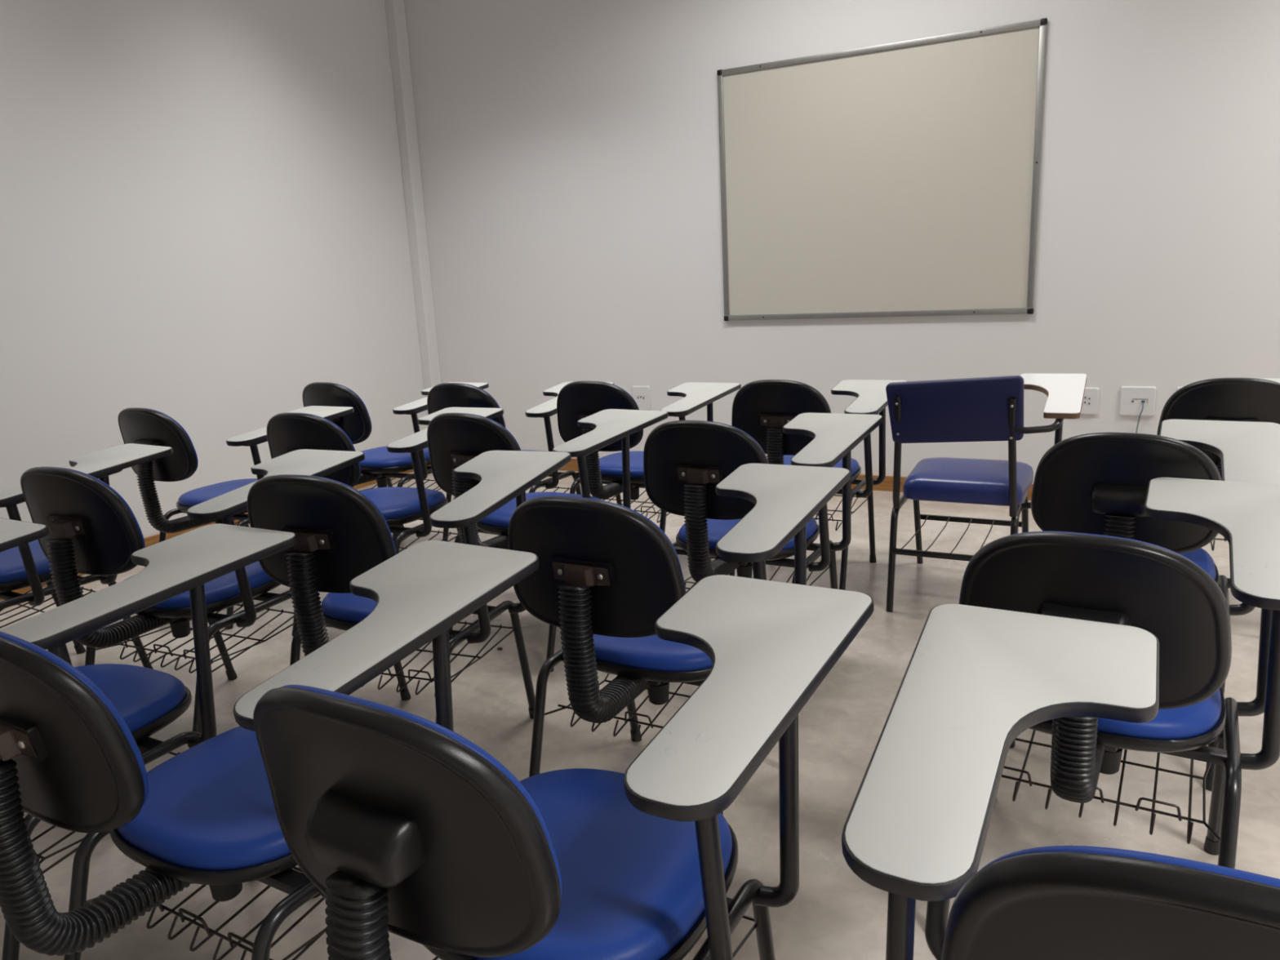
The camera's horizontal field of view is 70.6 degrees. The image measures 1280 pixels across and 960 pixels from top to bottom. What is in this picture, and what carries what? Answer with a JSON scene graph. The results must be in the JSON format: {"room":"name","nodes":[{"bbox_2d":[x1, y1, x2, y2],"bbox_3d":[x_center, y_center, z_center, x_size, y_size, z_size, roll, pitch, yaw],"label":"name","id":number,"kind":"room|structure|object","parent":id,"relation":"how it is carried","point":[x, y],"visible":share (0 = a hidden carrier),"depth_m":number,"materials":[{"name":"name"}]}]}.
{"room":"classroom","nodes":[
{"label":"classroom","id":0,"kind":"room"},
{"bbox_2d":[0,0,427,537],"bbox_3d":[-3.291,-0.941,2.945,0.120,3.350,7.537,4,14,27],"label":"wall","id":1,"kind":"structure","parent":0,"point":[203,221],"depth_m":4.68,"materials":[{"name":"paint"}]},
{"bbox_2d":[0,464,431,600],"bbox_3d":[-3.148,0.651,3.281,0.016,0.085,7.312,4,14,27],"label":"baseboard","id":2,"kind":"structure","parent":1,"relation":"attached to","point":[153,540],"depth_m":4.63,"materials":[{"name":"brown wood"}]},
{"bbox_2d":[384,0,441,426],"bbox_3d":[-1.512,-1.747,6.108,0.075,3.350,0.105,4,14,27],"label":"column","id":3,"kind":"structure","parent":1,"relation":"attached to","point":[395,9],"depth_m":6.03,"materials":[{"name":"paint"}]},
{"bbox_2d":[0,470,1279,959],"bbox_3d":[0.188,0.949,1.657,7.698,0.100,7.657,4,14,27],"label":"floor","id":4,"kind":"structure","parent":0,"point":[833,914],"depth_m":2.39,"materials":[{"name":"concrete"}]},
{"bbox_2d":[0,517,48,551],"bbox_3d":[-1.743,0.497,1.908,0.575,0.857,0.790,4,15,29],"label":"chair","id":5,"kind":"object","parent":4,"relation":"on","point":[13,533],"visible":0.72,"depth_m":2.00,"materials":[{"name":"white laminate"}]},
{"bbox_2d":[0,443,173,669],"bbox_3d":[-1.965,0.287,2.882,0.576,0.857,0.790,5,15,31],"label":"chair","id":6,"kind":"object","parent":4,"relation":"on","point":[26,565],"visible":0.5,"depth_m":2.83,"materials":[{"name":"white laminate"}]},
{"bbox_2d":[0,580,96,628],"bbox_3d":[-2.003,0.433,2.934,0.447,0.066,0.388,5,15,31],"label":"basket","id":7,"kind":"object","parent":6,"relation":"on","point":[49,584],"depth_m":3.01,"materials":[{"name":"metal"}]},
{"bbox_2d":[0,524,297,959],"bbox_3d":[-1.133,0.497,1.774,0.575,0.857,0.791,4,14,28],"label":"chair","id":8,"kind":"object","parent":4,"relation":"on","point":[148,700],"visible":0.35,"depth_m":1.77,"materials":[{"name":"white laminate"}]},
{"bbox_2d":[22,751,180,874],"bbox_3d":[-1.173,0.644,1.823,0.447,0.066,0.388,4,14,28],"label":"basket","id":9,"kind":"object","parent":8,"relation":"on","point":[39,855],"depth_m":1.68,"materials":[{"name":"metal"}]},
{"bbox_2d":[20,448,364,733],"bbox_3d":[-1.237,0.312,2.605,0.575,0.861,0.791,3,14,25],"label":"chair","id":10,"kind":"object","parent":4,"relation":"on","point":[93,530],"visible":0.74,"depth_m":2.35,"materials":[{"name":"black paint"}]},
{"bbox_2d":[48,466,145,548],"bbox_3d":[-1.426,0.098,2.285,0.389,0.281,0.080,3,14,25],"label":"backrest cushion","id":11,"kind":"object","parent":10,"relation":"on","point":[85,512],"depth_m":2.22,"materials":[{"name":"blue plastic"}]},
{"bbox_2d":[95,603,296,673],"bbox_3d":[-1.277,0.461,2.652,0.447,0.066,0.388,3,14,25],"label":"basket","id":12,"kind":"object","parent":10,"relation":"on","point":[260,641],"depth_m":2.60,"materials":[{"name":"metal"}]},
{"bbox_2d":[117,405,354,629],"bbox_3d":[-1.625,0.079,3.711,0.575,0.863,0.790,4,15,28],"label":"chair","id":13,"kind":"object","parent":4,"relation":"on","point":[145,426],"visible":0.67,"depth_m":3.40,"materials":[{"name":"black paint"}]},
{"bbox_2d":[133,407,198,471],"bbox_3d":[-1.832,-0.138,3.402,0.389,0.281,0.080,4,15,28],"label":"backrest cushion","id":14,"kind":"object","parent":13,"relation":"on","point":[152,427],"depth_m":3.33,"materials":[{"name":"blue plastic"}]},
{"bbox_2d":[0,540,539,959],"bbox_3d":[-0.595,0.530,1.492,0.575,0.865,0.790,5,15,30],"label":"chair","id":15,"kind":"object","parent":4,"relation":"on","point":[206,815],"visible":0.85,"depth_m":1.31,"materials":[{"name":"black paint"}]},
{"bbox_2d":[0,631,148,807],"bbox_3d":[-0.807,0.312,1.187,0.389,0.281,0.080,5,15,30],"label":"backrest cushion","id":16,"kind":"object","parent":15,"relation":"on","point":[64,743],"depth_m":1.12,"materials":[{"name":"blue plastic"}]},
{"bbox_2d":[85,866,326,959],"bbox_3d":[-0.634,0.681,1.543,0.447,0.066,0.388,5,15,30],"label":"basket","id":17,"kind":"object","parent":15,"relation":"on","point":[211,932],"depth_m":1.44,"materials":[{"name":"metal"}]},
{"bbox_2d":[266,407,503,635],"bbox_3d":[-0.940,0.116,3.411,0.575,0.857,0.790,4,14,26],"label":"chair","id":18,"kind":"object","parent":4,"relation":"on","point":[286,433],"visible":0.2,"depth_m":3.19,"materials":[{"name":"black paint"}]},
{"bbox_2d":[288,412,360,479],"bbox_3d":[-1.136,-0.097,3.096,0.389,0.281,0.080,4,14,26],"label":"backrest cushion","id":19,"kind":"object","parent":18,"relation":"on","point":[306,431],"depth_m":3.02,"materials":[{"name":"blue plastic"}]},
{"bbox_2d":[392,530,457,551],"bbox_3d":[-0.980,0.264,3.458,0.447,0.066,0.388,4,14,26],"label":"basket","id":20,"kind":"object","parent":18,"relation":"on","point":[438,531],"depth_m":3.53,"materials":[{"name":"metal"}]},
{"bbox_2d":[302,382,488,542],"bbox_3d":[-1.164,-0.087,4.356,0.575,0.858,0.790,5,15,29],"label":"chair","id":21,"kind":"object","parent":4,"relation":"on","point":[380,464],"visible":0.31,"depth_m":4.11,"materials":[{"name":"black paint"}]},
{"bbox_2d":[326,382,372,432],"bbox_3d":[-1.376,-0.302,4.051,0.389,0.281,0.080,5,15,29],"label":"backrest cushion","id":22,"kind":"object","parent":21,"relation":"on","point":[337,395],"depth_m":3.97,"materials":[{"name":"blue plastic"}]},
{"bbox_2d":[359,476,440,491],"bbox_3d":[-1.204,0.060,4.406,0.447,0.066,0.388,5,15,29],"label":"basket","id":23,"kind":"object","parent":21,"relation":"on","point":[389,484],"depth_m":4.55,"materials":[{"name":"metal"}]},
{"bbox_2d":[246,450,571,723],"bbox_3d":[-0.579,0.327,2.406,0.575,0.855,0.790,2,14,21],"label":"chair","id":24,"kind":"object","parent":4,"relation":"on","point":[342,535],"visible":0.53,"depth_m":2.08,"materials":[{"name":"black paint"}]},
{"bbox_2d":[280,474,396,554],"bbox_3d":[-0.748,0.118,2.074,0.389,0.281,0.080,2,14,21],"label":"backrest cushion","id":25,"kind":"object","parent":24,"relation":"on","point":[326,516],"depth_m":2.02,"materials":[{"name":"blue plastic"}]},
{"bbox_2d":[361,621,513,697],"bbox_3d":[-0.620,0.475,2.448,0.447,0.066,0.388,2,14,21],"label":"basket","id":26,"kind":"object","parent":24,"relation":"on","point":[410,677],"depth_m":2.40,"materials":[{"name":"metal"}]},
{"bbox_2d":[426,382,613,541],"bbox_3d":[-0.533,-0.054,4.075,0.575,0.857,0.790,4,15,29],"label":"chair","id":27,"kind":"object","parent":4,"relation":"on","point":[445,395],"visible":0.14,"depth_m":3.78,"materials":[{"name":"black paint"}]},
{"bbox_2d":[458,382,506,428],"bbox_3d":[-0.741,-0.269,3.769,0.389,0.281,0.080,4,15,29],"label":"backrest cushion","id":28,"kind":"object","parent":27,"relation":"on","point":[469,396],"depth_m":3.67,"materials":[{"name":"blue plastic"}]},
{"bbox_2d":[542,485,570,493],"bbox_3d":[-0.572,0.092,4.125,0.447,0.066,0.388,4,15,29],"label":"basket","id":29,"kind":"object","parent":27,"relation":"on","point":[557,487],"depth_m":4.21,"materials":[{"name":"metal"}]},
{"bbox_2d":[426,408,668,672],"bbox_3d":[-0.321,0.135,3.192,0.575,0.857,0.791,5,15,31],"label":"chair","id":30,"kind":"object","parent":4,"relation":"on","point":[454,439],"visible":0.36,"depth_m":2.96,"materials":[{"name":"black paint"}]},
{"bbox_2d":[463,413,520,450],"bbox_3d":[-0.540,-0.081,2.895,0.389,0.281,0.080,5,15,31],"label":"backrest cushion","id":31,"kind":"object","parent":30,"relation":"on","point":[481,433],"depth_m":2.80,"materials":[{"name":"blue plastic"}]},
{"bbox_2d":[253,574,874,959],"bbox_3d":[-0.064,0.558,1.251,0.576,0.866,0.790,4,15,29],"label":"chair","id":32,"kind":"object","parent":4,"relation":"on","point":[408,828],"visible":1,"depth_m":1.01,"materials":[{"name":"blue plastic"}]},
{"bbox_2d":[280,684,562,899],"bbox_3d":[-0.265,0.340,0.939,0.389,0.281,0.080,4,15,29],"label":"backrest cushion","id":33,"kind":"object","parent":32,"relation":"on","point":[453,821],"depth_m":0.87,"materials":[{"name":"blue plastic"}]},
{"bbox_2d":[432,914,755,959],"bbox_3d":[-0.103,0.709,1.301,0.447,0.066,0.388,4,15,29],"label":"basket","id":34,"kind":"object","parent":32,"relation":"on","point":[753,919],"depth_m":1.33,"materials":[{"name":"metal"}]},
{"bbox_2d":[556,381,741,533],"bbox_3d":[0.034,-0.043,3.902,0.575,0.857,0.791,4,15,29],"label":"chair","id":35,"kind":"object","parent":4,"relation":"on","point":[576,401],"visible":0.62,"depth_m":3.66,"materials":[{"name":"black paint"}]},
{"bbox_2d":[598,381,639,408],"bbox_3d":[-0.175,-0.258,3.596,0.389,0.281,0.080,4,15,29],"label":"backrest cushion","id":36,"kind":"object","parent":35,"relation":"on","point":[611,396],"depth_m":3.50,"materials":[{"name":"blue plastic"}]},
{"bbox_2d":[602,486,670,522],"bbox_3d":[-0.006,0.104,3.951,0.447,0.066,0.388,4,15,29],"label":"basket","id":37,"kind":"object","parent":35,"relation":"on","point":[663,513],"depth_m":3.83,"materials":[{"name":"metal"}]},
{"bbox_2d":[507,463,850,815],"bbox_3d":[0.100,0.372,2.072,0.575,0.850,0.790,4,14,28],"label":"chair","id":38,"kind":"object","parent":4,"relation":"on","point":[606,573],"visible":0.85,"depth_m":1.78,"materials":[{"name":"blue plastic"}]},
{"bbox_2d":[542,495,685,588],"bbox_3d":[-0.103,0.162,1.762,0.389,0.281,0.080,4,14,28],"label":"backrest cushion","id":39,"kind":"object","parent":38,"relation":"on","point":[614,545],"depth_m":1.70,"materials":[{"name":"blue plastic"}]},
{"bbox_2d":[544,673,690,742],"bbox_3d":[0.060,0.516,2.120,0.447,0.066,0.388,4,14,28],"label":"basket","id":40,"kind":"object","parent":38,"relation":"on","point":[673,694],"depth_m":2.06,"materials":[{"name":"metal"}]},
{"bbox_2d":[643,413,883,591],"bbox_3d":[0.381,0.181,2.838,0.576,0.857,0.791,4,15,28],"label":"chair","id":41,"kind":"object","parent":4,"relation":"on","point":[684,461],"visible":0.71,"depth_m":2.57,"materials":[{"name":"black paint"}]},
{"bbox_2d":[699,420,766,457],"bbox_3d":[0.175,-0.033,2.529,0.389,0.281,0.080,4,15,28],"label":"backrest cushion","id":42,"kind":"object","parent":41,"relation":"on","point":[718,439],"depth_m":2.43,"materials":[{"name":"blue plastic"}]},
{"bbox_2d":[684,561,829,591],"bbox_3d":[0.341,0.328,2.887,0.447,0.066,0.388,4,15,28],"label":"basket","id":43,"kind":"object","parent":41,"relation":"on","point":[828,567],"depth_m":2.91,"materials":[{"name":"metal"}]},
{"bbox_2d":[728,379,908,590],"bbox_3d":[0.716,-0.023,3.661,0.576,0.857,0.790,4,14,27],"label":"chair","id":44,"kind":"object","parent":4,"relation":"on","point":[761,409],"visible":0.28,"depth_m":3.38,"materials":[{"name":"black paint"}]},
{"bbox_2d":[813,494,867,530],"bbox_3d":[0.676,0.125,3.709,0.447,0.066,0.388,4,14,27],"label":"basket","id":45,"kind":"object","parent":44,"relation":"on","point":[815,518],"depth_m":3.68,"materials":[{"name":"metal"}]},
{"bbox_2d":[885,373,1086,612],"bbox_3d":[1.289,0.013,3.358,0.612,0.876,0.685,4,14,27],"label":"chair","id":46,"kind":"object","parent":4,"relation":"on","point":[984,409],"visible":0.9,"depth_m":3.12,"materials":[{"name":"blue plastic"}]},
{"bbox_2d":[841,603,1279,959],"bbox_3d":[0.508,0.585,0.916,0.575,0.907,0.789,4,15,29],"label":"chair","id":47,"kind":"object","parent":4,"relation":"on","point":[975,679],"visible":1,"depth_m":0.88,"materials":[{"name":"white laminate"}]},
{"bbox_2d":[980,845,1279,887],"bbox_3d":[0.385,0.352,0.556,0.389,0.281,0.080,4,15,29],"label":"backrest cushion","id":48,"kind":"object","parent":47,"relation":"on","point":[1052,866],"depth_m":0.54,"materials":[{"name":"blue leather"}]},
{"bbox_2d":[958,477,1279,868],"bbox_3d":[0.919,0.417,1.719,0.576,0.838,0.789,5,15,31],"label":"chair","id":49,"kind":"object","parent":4,"relation":"on","point":[1156,589],"visible":0.64,"depth_m":1.46,"materials":[{"name":"black paint"}]},
{"bbox_2d":[1007,531,1195,564],"bbox_3d":[0.701,0.211,1.423,0.389,0.281,0.080,5,15,31],"label":"backrest cushion","id":50,"kind":"object","parent":49,"relation":"on","point":[1021,549],"depth_m":1.36,"materials":[{"name":"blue plastic"}]},
{"bbox_2d":[1001,729,1221,844],"bbox_3d":[0.880,0.555,1.768,0.447,0.066,0.388,5,15,31],"label":"basket","id":51,"kind":"object","parent":49,"relation":"on","point":[1218,744],"depth_m":1.68,"materials":[{"name":"metal"}]},
{"bbox_2d":[1008,419,1279,791],"bbox_3d":[1.326,0.240,2.370,0.575,0.857,0.789,5,15,31],"label":"chair","id":52,"kind":"object","parent":4,"relation":"on","point":[1095,483],"visible":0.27,"depth_m":2.09,"materials":[{"name":"black paint"}]},
{"bbox_2d":[1156,377,1279,551],"bbox_3d":[2.049,0.030,3.137,0.575,0.857,0.790,4,14,27],"label":"chair","id":53,"kind":"object","parent":4,"relation":"on","point":[1226,399],"visible":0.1,"depth_m":2.79,"materials":[{"name":"black paint"}]},
{"bbox_2d":[1210,533,1226,551],"bbox_3d":[2.009,0.177,3.185,0.447,0.066,0.388,4,14,27],"label":"basket","id":54,"kind":"object","parent":53,"relation":"on","point":[1212,547],"depth_m":3.06,"materials":[{"name":"metal"}]},
{"bbox_2d":[404,0,1279,484],"bbox_3d":[1.821,-1.554,4.528,7.698,3.350,0.120,4,14,27],"label":"wall","id":55,"kind":"structure","parent":0,"point":[569,151],"depth_m":5.00,"materials":[{"name":"paint"}]},
{"bbox_2d":[631,386,650,410],"bbox_3d":[0.007,-0.513,5.671,0.122,0.152,0.014,4,14,27],"label":"wall socket","id":56,"kind":"object","parent":55,"relation":"attached to","point":[641,394],"visible":0.91,"depth_m":5.66,"materials":[{"name":"white plastic"}]},
{"bbox_2d":[559,457,1033,500],"bbox_3d":[1.903,0.053,4.813,7.383,0.085,0.016,4,14,27],"label":"baseboard","id":57,"kind":"structure","parent":55,"relation":"attached to","point":[887,484],"depth_m":5.09,"materials":[{"name":"brown wood"}]},
{"bbox_2d":[716,17,1047,320],"bbox_3d":[1.204,-1.551,4.770,1.669,1.369,0.024,4,14,27],"label":"whiteboard","id":58,"kind":"object","parent":55,"relation":"attached to","point":[899,179],"visible":1,"depth_m":4.72,"materials":[{"name":"beige laminate"}]},
{"bbox_2d":[1080,387,1098,414],"bbox_3d":[2.231,-0.396,4.527,0.118,0.134,0.014,4,14,27],"label":"wall socket","id":59,"kind":"object","parent":55,"relation":"attached to","point":[1091,397],"visible":0.61,"depth_m":4.51,"materials":[{"name":"white plastic"}]},
{"bbox_2d":[1119,386,1155,416],"bbox_3d":[2.435,-0.385,4.422,0.151,0.143,0.015,4,14,27],"label":"wall socket","id":60,"kind":"object","parent":55,"relation":"attached to","point":[1131,397],"visible":1,"depth_m":4.42,"materials":[{"name":"white plastic"}]},
{"bbox_2d":[1135,401,1143,433],"bbox_3d":[2.449,-0.134,4.461,0.025,0.512,0.044,-14,17,-40],"label":"cable","id":61,"kind":"object","parent":60,"relation":"hanging from","point":[1142,402],"visible":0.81,"depth_m":4.42,"materials":[{"name":"grey plastic"}]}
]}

